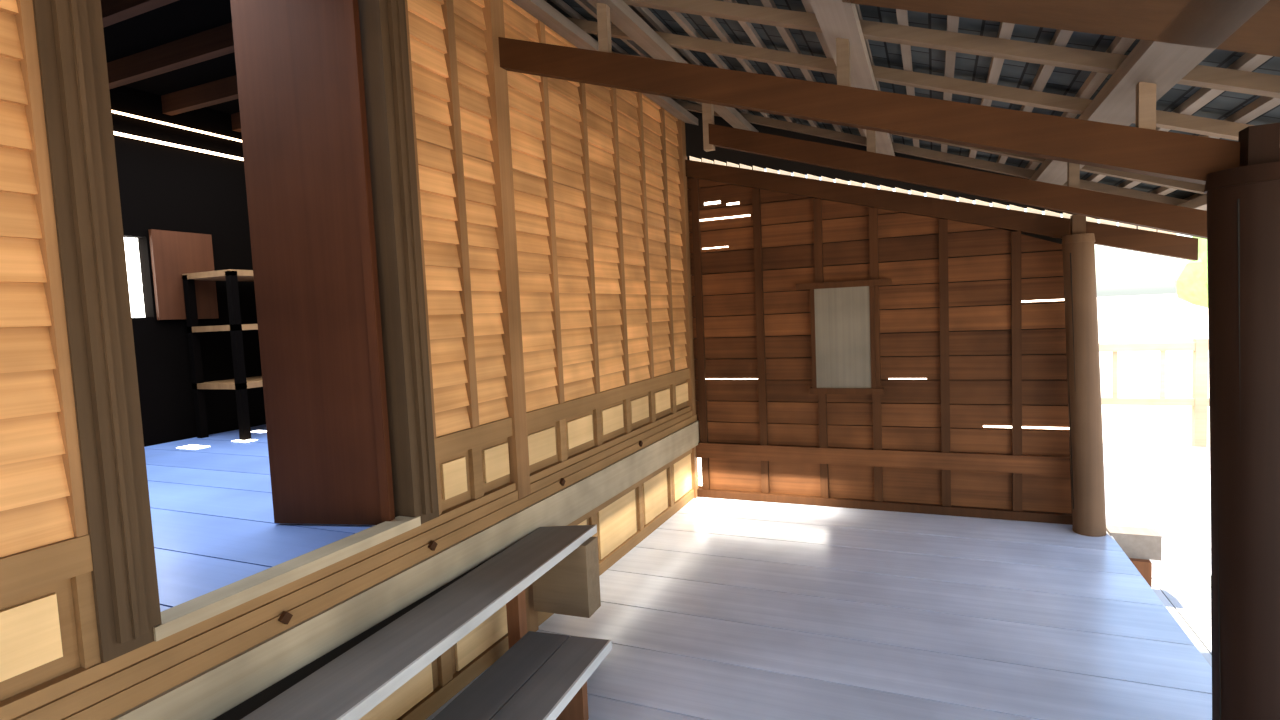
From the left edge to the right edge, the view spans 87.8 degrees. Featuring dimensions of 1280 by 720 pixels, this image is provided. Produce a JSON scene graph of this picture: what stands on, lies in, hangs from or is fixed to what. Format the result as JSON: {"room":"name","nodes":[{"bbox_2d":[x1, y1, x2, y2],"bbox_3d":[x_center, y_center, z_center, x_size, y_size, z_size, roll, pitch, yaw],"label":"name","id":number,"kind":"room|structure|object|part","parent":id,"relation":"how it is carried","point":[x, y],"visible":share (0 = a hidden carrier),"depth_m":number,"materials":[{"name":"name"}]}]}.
{"room":"covered wooden porch","nodes":[
{"label":"covered wooden porch","id":0,"kind":"room"},
{"bbox_2d":[144,424,374,611],"bbox_3d":[-2.021,0.588,3.818,3.099,0.042,11.234,-1,4,24],"label":"floor","id":1,"kind":"structure","parent":0,"point":[214,527],"depth_m":2.63,"materials":[{"name":"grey wood"}]},
{"bbox_2d":[182,269,262,439],"bbox_3d":[-2.685,-0.079,5.181,0.500,1.160,1.300,-1,4,24],"label":"storage rack","id":2,"kind":"object","parent":1,"relation":"on","point":[240,383],"visible":0.44,"depth_m":4.58,"materials":[{"name":"black wood"}]},
{"bbox_2d":[0,0,699,719],"bbox_3d":[-1.096,-0.322,2.056,0.170,3.450,7.380,-1,4,24],"label":"wall","id":3,"kind":"structure","parent":0,"point":[554,216],"depth_m":2.75,"materials":[{"name":"brown wood"}]},
{"bbox_2d":[32,0,438,662],"bbox_3d":[-1.298,-0.413,2.099,0.572,2.155,1.150,-1,4,24],"label":"door frame","id":4,"kind":"structure","parent":3,"relation":"in","point":[325,104],"depth_m":2.39,"materials":[{"name":"brown wood"}]},
{"bbox_3d":[-1.193,-0.386,2.443,0.485,2.007,0.152,-1,4,24],"label":"shutter panel","id":5,"kind":"part","parent":4,"relation":"part of","materials":[{"name":"brown wood"}]},
{"bbox_2d":[101,0,752,168],"bbox_3d":[-2.167,-1.808,3.535,3.120,0.700,11.000,-1,4,24],"label":"ceiling","id":6,"kind":"structure","parent":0,"point":[182,52],"depth_m":3.79,"materials":[{"name":"brown wood"}]},
{"bbox_2d":[109,86,752,446],"bbox_3d":[-2.160,-1.187,3.588,3.115,3.545,11.000,-1,4,24],"label":"wall","id":7,"kind":"structure","parent":0,"point":[184,211],"depth_m":4.67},
{"bbox_2d":[426,497,1211,719],"bbox_3d":[0.396,1.560,1.545,3.045,0.400,7.280,-1,4,24],"label":"floor","id":8,"kind":"structure","parent":0,"point":[729,609],"depth_m":3.11,"materials":[{"name":"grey wood"}]},
{"bbox_2d":[213,525,600,719],"bbox_3d":[-0.909,1.177,1.664,0.442,0.501,3.399,-1,4,24],"label":"wooden bench","id":9,"kind":"object","parent":8,"relation":"on","point":[347,682],"visible":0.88,"depth_m":2.25,"materials":[{"name":"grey wood"}]},
{"bbox_2d":[432,631,611,719],"bbox_3d":[-0.785,1.332,1.311,0.356,0.231,2.920,-1,4,21],"label":"wooden bench","id":10,"kind":"object","parent":8,"relation":"on","point":[542,676],"visible":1,"depth_m":2.36,"materials":[{"name":"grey wood"}]},
{"bbox_2d":[1062,215,1105,536],"bbox_3d":[2.793,0.397,4.144,0.281,2.580,0.225,-1,4,24],"label":"wooden column","id":11,"kind":"structure","parent":8,"relation":"on","point":[1079,268],"depth_m":4.08,"materials":[{"name":"brown wood"}]},
{"bbox_2d":[1204,123,1279,719],"bbox_3d":[1.906,0.597,2.009,0.338,2.560,0.312,-1,4,24],"label":"wooden column","id":12,"kind":"structure","parent":8,"relation":"on","point":[1243,202],"depth_m":1.94,"materials":[{"name":"brown wood"}]},
{"bbox_2d":[511,0,1279,231],"bbox_3d":[0.578,-1.144,1.507,3.535,1.316,8.200,-1,4,24],"label":"ceiling","id":13,"kind":"structure","parent":0,"point":[1213,65],"depth_m":2.53,"materials":[{"name":"brown wood"}]},
{"bbox_2d":[498,3,1279,184],"bbox_3d":[0.853,-0.909,2.393,3.255,1.195,0.055,-1,4,24],"label":"roof beam","id":14,"kind":"structure","parent":13,"relation":"attached to","point":[1143,149],"depth_m":2.35,"materials":[{"name":"brown wood"}]},
{"bbox_2d":[702,103,1206,238],"bbox_3d":[1.601,-1.021,3.347,2.655,1.187,0.055,-1,4,24],"label":"roof beam","id":15,"kind":"structure","parent":13,"relation":"attached to","point":[1070,198],"depth_m":3.32,"materials":[{"name":"brown wood"}]},
{"bbox_2d":[685,110,1176,524],"bbox_3d":[1.874,-0.512,4.665,3.235,3.200,0.100,-1,4,24],"label":"wall","id":16,"kind":"structure","parent":0,"point":[971,418],"depth_m":4.75,"materials":[{"name":"brown wood planks"}]},
{"bbox_2d":[796,278,890,394],"bbox_3d":[1.478,-0.160,4.828,0.660,0.820,0.040,-1,4,24],"label":"window","id":17,"kind":"structure","parent":16,"relation":"in","point":[842,313],"depth_m":4.82,"materials":[{"name":"grey wood"}]},
{"bbox_2d":[685,159,1197,260],"bbox_3d":[1.839,-1.091,4.629,3.255,1.028,0.060,-1,4,24],"label":"roof beam","id":18,"kind":"structure","parent":16,"relation":"attached to","point":[1164,244],"depth_m":4.50,"materials":[{"name":"brown wood"}]},
{"bbox_2d":[1103,444,1211,666],"bbox_3d":[4.195,1.519,2.289,3.802,0.080,11.700,-1,4,24],"label":"ground","id":19,"kind":"structure","parent":0,"point":[1165,489],"depth_m":5.46,"materials":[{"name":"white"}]},
{"label":"outside","id":20,"kind":"structure","parent":0,"visible":0},
{"bbox_2d":[1097,294,1209,446],"bbox_3d":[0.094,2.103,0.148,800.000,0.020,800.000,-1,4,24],"label":"ground","id":21,"kind":"structure","parent":20,"point":[1159,318],"depth_m":18.34,"materials":[{"name":"white"}]},
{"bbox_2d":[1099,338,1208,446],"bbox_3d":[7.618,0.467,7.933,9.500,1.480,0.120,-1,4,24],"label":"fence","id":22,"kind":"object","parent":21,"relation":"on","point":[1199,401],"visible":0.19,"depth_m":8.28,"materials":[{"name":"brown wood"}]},
{"bbox_2d":[1175,236,1207,307],"bbox_3d":[10.185,-1.181,10.562,2.089,4.168,2.640,-5,5,-33],"label":"tree","id":23,"kind":"object","parent":21,"relation":"on","point":[1191,282],"visible":0.04,"depth_m":11.03,"materials":[{"name":"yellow plant"}]}
]}

